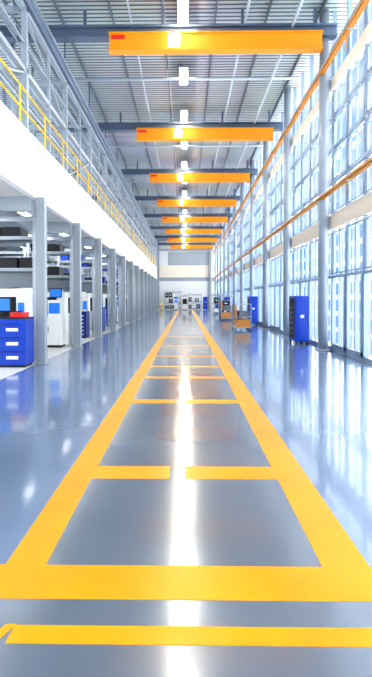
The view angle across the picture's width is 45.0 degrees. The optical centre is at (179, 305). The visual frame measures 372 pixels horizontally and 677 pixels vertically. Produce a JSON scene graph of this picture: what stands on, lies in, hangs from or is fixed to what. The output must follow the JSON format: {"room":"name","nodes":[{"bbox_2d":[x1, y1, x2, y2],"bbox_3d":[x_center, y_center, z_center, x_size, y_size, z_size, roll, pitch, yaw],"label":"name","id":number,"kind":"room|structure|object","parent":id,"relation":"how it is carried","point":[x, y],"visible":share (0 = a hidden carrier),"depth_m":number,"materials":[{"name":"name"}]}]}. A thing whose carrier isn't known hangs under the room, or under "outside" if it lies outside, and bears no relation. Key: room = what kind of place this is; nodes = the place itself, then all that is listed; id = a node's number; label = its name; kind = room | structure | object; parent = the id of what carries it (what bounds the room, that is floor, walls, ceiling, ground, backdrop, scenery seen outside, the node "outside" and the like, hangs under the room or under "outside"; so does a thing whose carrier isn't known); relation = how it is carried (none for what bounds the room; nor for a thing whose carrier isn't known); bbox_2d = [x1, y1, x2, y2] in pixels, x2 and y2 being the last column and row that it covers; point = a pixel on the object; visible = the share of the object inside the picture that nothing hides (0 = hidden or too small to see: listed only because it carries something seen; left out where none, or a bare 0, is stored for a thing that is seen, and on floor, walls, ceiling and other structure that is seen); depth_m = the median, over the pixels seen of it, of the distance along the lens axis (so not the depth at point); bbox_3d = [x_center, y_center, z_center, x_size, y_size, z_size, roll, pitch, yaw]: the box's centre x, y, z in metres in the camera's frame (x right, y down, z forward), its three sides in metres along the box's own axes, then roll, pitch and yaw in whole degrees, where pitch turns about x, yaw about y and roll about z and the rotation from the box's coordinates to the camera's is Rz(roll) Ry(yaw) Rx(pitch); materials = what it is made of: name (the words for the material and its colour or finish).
{"room":"factory floor","nodes":[
{"label":"factory floor","id":0,"kind":"room"},
{"bbox_2d":[0,247,32,256],"bbox_3d":[-7.249,-0.454,17.553,2.860,3.550,1.060,0,1,1],"label":"rack","id":1,"kind":"object","parent":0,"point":[23,253],"visible":0.04,"depth_m":17.03,"materials":[{"name":"silver metal"}]},
{"bbox_2d":[0,196,139,275],"bbox_3d":[-6.038,-2.821,31.004,5.270,0.350,52.000,0,1,1],"label":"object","id":2,"kind":"object","parent":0,"point":[9,205],"visible":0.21,"depth_m":14.73,"materials":[{"name":"silver metal"}]},
{"bbox_2d":[0,179,134,267],"bbox_3d":[-6.110,-3.037,25.500,5.270,0.250,63.000,0,1,1],"label":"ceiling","id":3,"kind":"structure","parent":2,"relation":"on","point":[6,189],"depth_m":12.23,"materials":[{"name":"white paint"}]},
{"bbox_2d":[18,211,105,255],"bbox_3d":[-5.469,-2.974,35.095,3.140,0.152,45.800,0,1,1],"label":"lights","id":4,"kind":"object","parent":3,"relation":"hanging from","point":[28,213],"visible":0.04,"depth_m":12.87,"materials":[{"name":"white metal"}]},
{"bbox_2d":[0,0,157,264],"bbox_3d":[-6.008,-6.289,32.450,5.290,6.040,59.000,0,1,1],"label":"railing","id":5,"kind":"object","parent":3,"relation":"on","point":[34,24],"visible":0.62,"depth_m":14.93,"materials":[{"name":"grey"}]},
{"bbox_2d":[0,57,154,262],"bbox_3d":[-3.463,-4.872,30.927,0.044,1.272,52.022,0,1,1],"label":"guard","id":6,"kind":"object","parent":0,"point":[19,103],"visible":0.67,"depth_m":13.92,"materials":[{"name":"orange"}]},
{"bbox_2d":[0,101,156,278],"bbox_3d":[-3.326,-3.662,30.705,0.160,1.440,52.500,0,1,1],"label":"fascia","id":7,"kind":"object","parent":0,"point":[31,167],"visible":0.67,"depth_m":12.31,"materials":[{"name":"white paint"}]},
{"bbox_2d":[143,240,214,309],"bbox_3d":[-1.215,-4.656,67.895,14.550,10.400,0.650,0,1,1],"label":"wall","id":8,"kind":"structure","parent":0,"point":[187,271],"depth_m":67.86,"materials":[{"name":"white paint"}]},
{"bbox_2d":[0,0,358,240],"bbox_3d":[-1.692,-9.393,31.346,14.550,0.200,75.000,0,1,1],"label":"ceiling","id":9,"kind":"structure","parent":0,"point":[115,98],"depth_m":18.54,"materials":[{"name":"grey metal"}]},
{"bbox_2d":[0,8,337,244],"bbox_3d":[-1.827,-8.875,32.466,13.650,0.870,67.780,0,1,1],"label":"beams","id":10,"kind":"structure","parent":9,"relation":"attached to","point":[84,32],"depth_m":21.07,"materials":[{"name":"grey metal"}]},
{"bbox_2d":[170,245,212,248],"bbox_3d":[1.746,-8.686,65.919,6.360,0.544,0.300,0,1,1],"label":"beam","id":11,"kind":"structure","parent":10,"relation":"hanging from","point":[191,246],"depth_m":65.81,"materials":[{"name":"orange metal"}]},
{"bbox_2d":[168,238,216,241],"bbox_3d":[1.647,-8.570,58.420,6.360,0.544,0.300,0,1,1],"label":"beam","id":12,"kind":"structure","parent":10,"relation":"hanging from","point":[192,239],"depth_m":58.32,"materials":[{"name":"orange metal"}]},
{"bbox_2d":[165,229,221,233],"bbox_3d":[1.549,-8.454,50.922,6.360,0.544,0.300,0,1,1],"label":"beam","id":13,"kind":"structure","parent":10,"relation":"hanging from","point":[193,231],"depth_m":50.81,"materials":[{"name":"orange metal"}]},
{"bbox_2d":[162,217,227,222],"bbox_3d":[1.451,-8.339,43.423,6.360,0.544,0.300,0,1,1],"label":"beam","id":14,"kind":"structure","parent":10,"relation":"hanging from","point":[194,219],"depth_m":43.33,"materials":[{"name":"orange metal"}]},
{"bbox_2d":[157,199,236,206],"bbox_3d":[1.353,-8.223,35.925,6.360,0.544,0.300,0,1,1],"label":"beam","id":15,"kind":"structure","parent":10,"relation":"hanging from","point":[196,202],"depth_m":35.82,"materials":[{"name":"orange metal"}]},
{"bbox_2d":[149,173,249,182],"bbox_3d":[1.255,-8.107,28.426,6.360,0.544,0.300,0,1,1],"label":"beam","id":16,"kind":"structure","parent":10,"relation":"hanging from","point":[199,177],"depth_m":28.32,"materials":[{"name":"orange metal"}]},
{"bbox_2d":[136,127,273,141],"bbox_3d":[1.157,-7.992,20.928,6.360,0.544,0.300,0,1,1],"label":"beam","id":17,"kind":"structure","parent":10,"relation":"hanging from","point":[206,134],"depth_m":20.83,"materials":[{"name":"orange metal"}]},
{"bbox_2d":[108,30,322,54],"bbox_3d":[1.059,-7.876,13.430,6.360,0.544,0.300,0,1,1],"label":"beam","id":18,"kind":"structure","parent":10,"relation":"hanging from","point":[215,42],"depth_m":13.33,"materials":[{"name":"orange metal"}]},
{"bbox_2d":[177,0,188,23],"label":"ceiling lights","id":19,"kind":"object","parent":9,"relation":"hanging from","point":[182,11],"depth_m":13.18,"materials":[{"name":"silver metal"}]},
{"bbox_2d":[179,63,187,84],"label":"ceiling lights","id":20,"kind":"object","parent":9,"relation":"hanging from","point":[183,71],"depth_m":16.88,"materials":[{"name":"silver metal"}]},
{"bbox_2d":[180,110,187,121],"label":"ceiling lights","id":21,"kind":"object","parent":9,"relation":"hanging from","point":[183,113],"depth_m":20.72,"materials":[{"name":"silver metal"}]},
{"bbox_2d":[181,141,186,148],"label":"ceiling lights","id":22,"kind":"object","parent":9,"relation":"hanging from","point":[182,142],"depth_m":24.47,"materials":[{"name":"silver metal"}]},
{"bbox_2d":[182,158,186,167],"label":"ceiling lights","id":23,"kind":"object","parent":9,"relation":"hanging from","point":[184,163],"depth_m":28.17,"materials":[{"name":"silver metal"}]},
{"bbox_2d":[52,0,327,242],"bbox_3d":[0.429,-8.998,31.727,8.520,0.600,75.805,0,1,1],"label":"roof beams","id":24,"kind":"structure","parent":9,"relation":"attached to","point":[208,78],"depth_m":17.22,"materials":[{"name":"silver metal"}]},
{"bbox_2d":[0,309,371,676],"bbox_3d":[-1.692,1.204,31.509,14.550,0.204,75.001,0,1,1],"label":"floor","id":25,"kind":"structure","parent":0,"point":[314,404],"depth_m":3.88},
{"bbox_2d":[0,288,32,289],"bbox_3d":[-5.036,0.083,13.572,0.930,2.600,1.320,0,1,1],"label":"shelf","id":26,"kind":"object","parent":25,"relation":"on","point":[18,288],"visible":0.02,"depth_m":13.01,"materials":[{"name":"white metal"}]},
{"bbox_2d":[0,298,33,366],"bbox_3d":[-4.474,0.618,10.662,1.850,1.620,0.600,0,1,1],"label":"drawer cabinet","id":27,"kind":"object","parent":25,"relation":"on","point":[16,338],"visible":0.98,"depth_m":10.38,"materials":[{"name":"blue metal"}]},
{"bbox_2d":[0,216,35,359],"bbox_3d":[-4.496,-0.463,12.001,1.550,3.740,0.730,0,1,1],"label":"shelf","id":28,"kind":"object","parent":25,"relation":"on","point":[16,272],"visible":0.65,"depth_m":11.71,"materials":[{"name":"silver metal"}]},
{"bbox_2d":[26,236,72,344],"bbox_3d":[-4.448,-0.520,15.700,1.550,3.740,0.730,0,1,1],"label":"shelf","id":29,"kind":"object","parent":25,"relation":"on","point":[57,277],"visible":0.4,"depth_m":15.39,"materials":[{"name":"silver metal"}]},
{"bbox_2d":[47,257,56,266],"bbox_3d":[-7.201,-0.511,21.253,2.860,3.550,1.060,0,1,1],"label":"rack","id":30,"kind":"object","parent":25,"relation":"on","point":[52,261],"depth_m":20.72,"materials":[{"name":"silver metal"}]},
{"bbox_2d":[47,288,65,347],"bbox_3d":[-4.123,0.387,14.945,0.520,1.950,0.600,0,1,1],"label":"cabinet","id":31,"kind":"object","parent":25,"relation":"on","point":[56,327],"visible":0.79,"depth_m":14.76,"materials":[{"name":"white metal"}]},
{"bbox_2d":[47,266,69,291],"bbox_3d":[-7.152,-0.568,24.952,2.860,3.550,1.060,0,1,1],"label":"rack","id":32,"kind":"object","parent":25,"relation":"on","point":[66,269],"depth_m":24.52,"materials":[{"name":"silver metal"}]},
{"bbox_2d":[57,248,94,335],"bbox_3d":[-4.400,-0.577,19.400,1.550,3.740,0.730,0,1,1],"label":"shelf","id":33,"kind":"object","parent":25,"relation":"on","point":[88,285],"visible":0.4,"depth_m":19.11,"materials":[{"name":"silver metal"}]},
{"bbox_2d":[82,311,89,337],"bbox_3d":[-4.036,0.766,18.520,0.520,1.080,0.740,0,1,1],"label":"drawer cabinet","id":34,"kind":"object","parent":25,"relation":"on","point":[85,324],"visible":0.6,"depth_m":18.25,"materials":[{"name":"blue metal"}]},
{"bbox_2d":[83,270,91,277],"bbox_3d":[-7.104,-0.625,28.651,2.860,3.550,1.060,0,1,1],"label":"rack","id":35,"kind":"object","parent":25,"relation":"on","point":[88,272],"visible":0.02,"depth_m":28.12,"materials":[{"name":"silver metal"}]},
{"bbox_2d":[23,197,157,363],"bbox_3d":[-4.611,-0.979,33.454,3.260,4.110,44.960,0,1,1],"label":"column","id":36,"kind":"structure","parent":25,"relation":"on","point":[148,294],"depth_m":15.11,"materials":[{"name":"grey metal"}]},
{"bbox_2d":[81,256,109,329],"bbox_3d":[-4.351,-0.634,23.099,1.550,3.740,0.730,0,1,1],"label":"shelf","id":37,"kind":"object","parent":25,"relation":"on","point":[105,287],"visible":0.25,"depth_m":22.79,"materials":[{"name":"silver metal"}]},
{"bbox_2d":[102,307,105,331],"bbox_3d":[-3.988,0.659,22.219,0.520,1.180,0.740,0,1,1],"label":"drawer cabinet","id":38,"kind":"object","parent":25,"relation":"on","point":[103,320],"visible":0.38,"depth_m":22.03,"materials":[{"name":"blue metal"}]},
{"bbox_2d":[94,262,119,325],"bbox_3d":[-4.303,-0.691,26.798,1.550,3.740,0.730,0,1,1],"label":"shelf","id":39,"kind":"object","parent":25,"relation":"on","point":[104,271],"visible":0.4,"depth_m":26.43,"materials":[{"name":"silver metal"}]},
{"bbox_2d":[106,303,116,326],"bbox_3d":[-3.940,0.527,25.917,0.520,1.330,0.740,0,1,1],"label":"drawer cabinet","id":40,"kind":"object","parent":25,"relation":"on","point":[109,314],"visible":0.19,"depth_m":25.58,"materials":[{"name":"blue"}]},
{"bbox_2d":[105,267,127,322],"bbox_3d":[-4.255,-0.749,30.497,1.550,3.740,0.730,0,1,1],"label":"shelf","id":41,"kind":"object","parent":25,"relation":"on","point":[126,289],"visible":0.25,"depth_m":30.13,"materials":[{"name":"silver metal"}]},
{"bbox_2d":[116,270,134,319],"bbox_3d":[-4.206,-0.805,34.197,1.550,3.740,0.730,0,1,1],"label":"shelf","id":42,"kind":"object","parent":25,"relation":"on","point":[133,293],"visible":0.23,"depth_m":33.89,"materials":[{"name":"silver metal"}]},
{"bbox_2d":[126,273,139,317],"bbox_3d":[-4.158,-0.863,37.896,1.550,3.740,0.730,0,1,1],"label":"shelf","id":43,"kind":"object","parent":25,"relation":"on","point":[139,294],"visible":0.08,"depth_m":38.17,"materials":[{"name":"silver metal"}]},
{"bbox_2d":[164,291,180,309],"bbox_3d":[-1.021,-0.820,65.576,2.460,2.800,1.260,0,1,1],"label":"rack","id":44,"kind":"object","parent":25,"relation":"on","point":[167,295],"visible":0.94,"depth_m":65.06,"materials":[{"name":"silver metal"}]},
{"bbox_2d":[174,297,177,309],"bbox_3d":[-0.564,-0.348,64.162,0.550,1.900,0.630,0,1,1],"label":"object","id":45,"kind":"object","parent":25,"relation":"on","point":[175,303],"visible":1,"depth_m":63.89,"materials":[{"name":"white"}]},
{"bbox_2d":[0,310,371,646],"bbox_3d":[0.416,1.066,33.972,2.800,0.004,64.015,0,1,1],"label":"floor marking","id":46,"kind":"object","parent":25,"relation":"on","point":[343,572],"depth_m":2.61,"materials":[{"name":"paint"}]},
{"bbox_2d":[182,294,187,309],"bbox_3d":[0.736,-0.572,64.147,0.850,2.350,1.220,0,1,1],"label":"enclosure","id":47,"kind":"object","parent":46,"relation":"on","point":[184,302],"visible":1,"depth_m":63.55,"materials":[{"name":"white metal"}]},
{"bbox_2d":[188,293,201,309],"bbox_3d":[2.182,-0.622,65.737,2.060,2.400,1.260,0,1,1],"label":"rack","id":48,"kind":"object","parent":25,"relation":"on","point":[196,300],"visible":1,"depth_m":65.22,"materials":[{"name":"silver metal"}]},
{"bbox_2d":[203,297,206,309],"bbox_3d":[3.661,-0.359,64.907,0.620,1.900,0.830,0,1,1],"label":"tall cabinet","id":49,"kind":"object","parent":25,"relation":"on","point":[204,302],"visible":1,"depth_m":64.51,"materials":[{"name":"blue metal"}]},
{"bbox_2d":[212,293,224,314],"bbox_3d":[4.042,-0.239,47.415,1.260,2.200,2.660,0,1,1],"label":"rack","id":50,"kind":"object","parent":25,"relation":"on","point":[215,301],"visible":0.75,"depth_m":46.20,"materials":[{"name":"silver metal"}]},
{"bbox_2d":[220,300,231,320],"bbox_3d":[3.462,0.322,33.629,0.820,1.498,1.460,0,1,1],"label":"trolley","id":51,"kind":"object","parent":25,"relation":"on","point":[225,315],"visible":0.96,"depth_m":32.99,"materials":[{"name":"grey metal"}]},
{"bbox_2d":[218,294,235,317],"bbox_3d":[3.911,0.015,37.419,1.260,2.000,2.660,0,1,1],"label":"rack","id":52,"kind":"object","parent":25,"relation":"on","point":[226,303],"visible":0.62,"depth_m":36.22,"materials":[{"name":"silver metal"}]},
{"bbox_2d":[232,304,251,330],"bbox_3d":[3.174,0.560,23.084,0.820,1.348,1.560,0,1,1],"label":"trolley","id":53,"kind":"object","parent":25,"relation":"on","point":[240,323],"visible":0.98,"depth_m":22.39,"materials":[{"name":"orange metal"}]},
{"bbox_2d":[247,296,257,325],"bbox_3d":[4.409,0.296,27.300,0.540,1.750,0.830,0,1,1],"label":"tall cabinet","id":54,"kind":"object","parent":25,"relation":"on","point":[253,300],"visible":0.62,"depth_m":26.91,"materials":[{"name":"blue metal"}]},
{"bbox_2d":[215,9,330,350],"bbox_3d":[4.741,-4.130,33.843,0.510,10.400,60.420,0,1,1],"label":"column","id":55,"kind":"structure","parent":25,"relation":"on","point":[324,89],"depth_m":18.74,"materials":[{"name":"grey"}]},
{"bbox_2d":[213,0,371,278],"bbox_3d":[4.696,-5.272,30.826,0.440,4.235,74.000,0,1,1],"label":"rail","id":56,"kind":"object","parent":55,"relation":"attached to","point":[361,7],"depth_m":14.17,"materials":[{"name":"orange metal"}]},
{"bbox_2d":[289,296,308,343],"bbox_3d":[4.273,0.493,16.152,0.520,1.700,0.930,0,1,1],"label":"tall cabinet","id":57,"kind":"object","parent":25,"relation":"on","point":[298,318],"visible":1,"depth_m":15.71,"materials":[{"name":"blue metal"}]},
{"bbox_2d":[219,0,371,364],"bbox_3d":[4.966,-4.084,30.840,0.140,10.400,74.000,0,1,1],"label":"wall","id":58,"kind":"structure","parent":0,"point":[274,273],"depth_m":15.57,"materials":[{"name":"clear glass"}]},
{"bbox_2d":[219,19,371,282],"bbox_3d":[4.966,-4.894,30.828,0.220,4.580,74.000,0,1,1],"label":"wall","id":59,"kind":"structure","parent":58,"relation":"attached to","point":[360,208],"depth_m":13.54,"materials":[{"name":"beige paint"}]},
{"bbox_2d":[231,0,371,357],"bbox_3d":[4.976,-4.084,30.840,0.001,10.400,74.000,0,1,1],"label":"window","id":60,"kind":"structure","parent":58,"relation":"in","point":[328,205],"depth_m":13.62,"materials":[{"name":"clear glass"}]},
{"label":"outside","id":61,"kind":"structure","parent":0,"visible":0},
{"bbox_2d":[239,0,371,356],"bbox_3d":[5.468,-4.015,26.334,0.001,10.780,85.000,0,1,1],"label":"sky","id":62,"kind":"structure","parent":61,"point":[360,136],"depth_m":14.59,"materials":[{"name":"white"}]}
]}

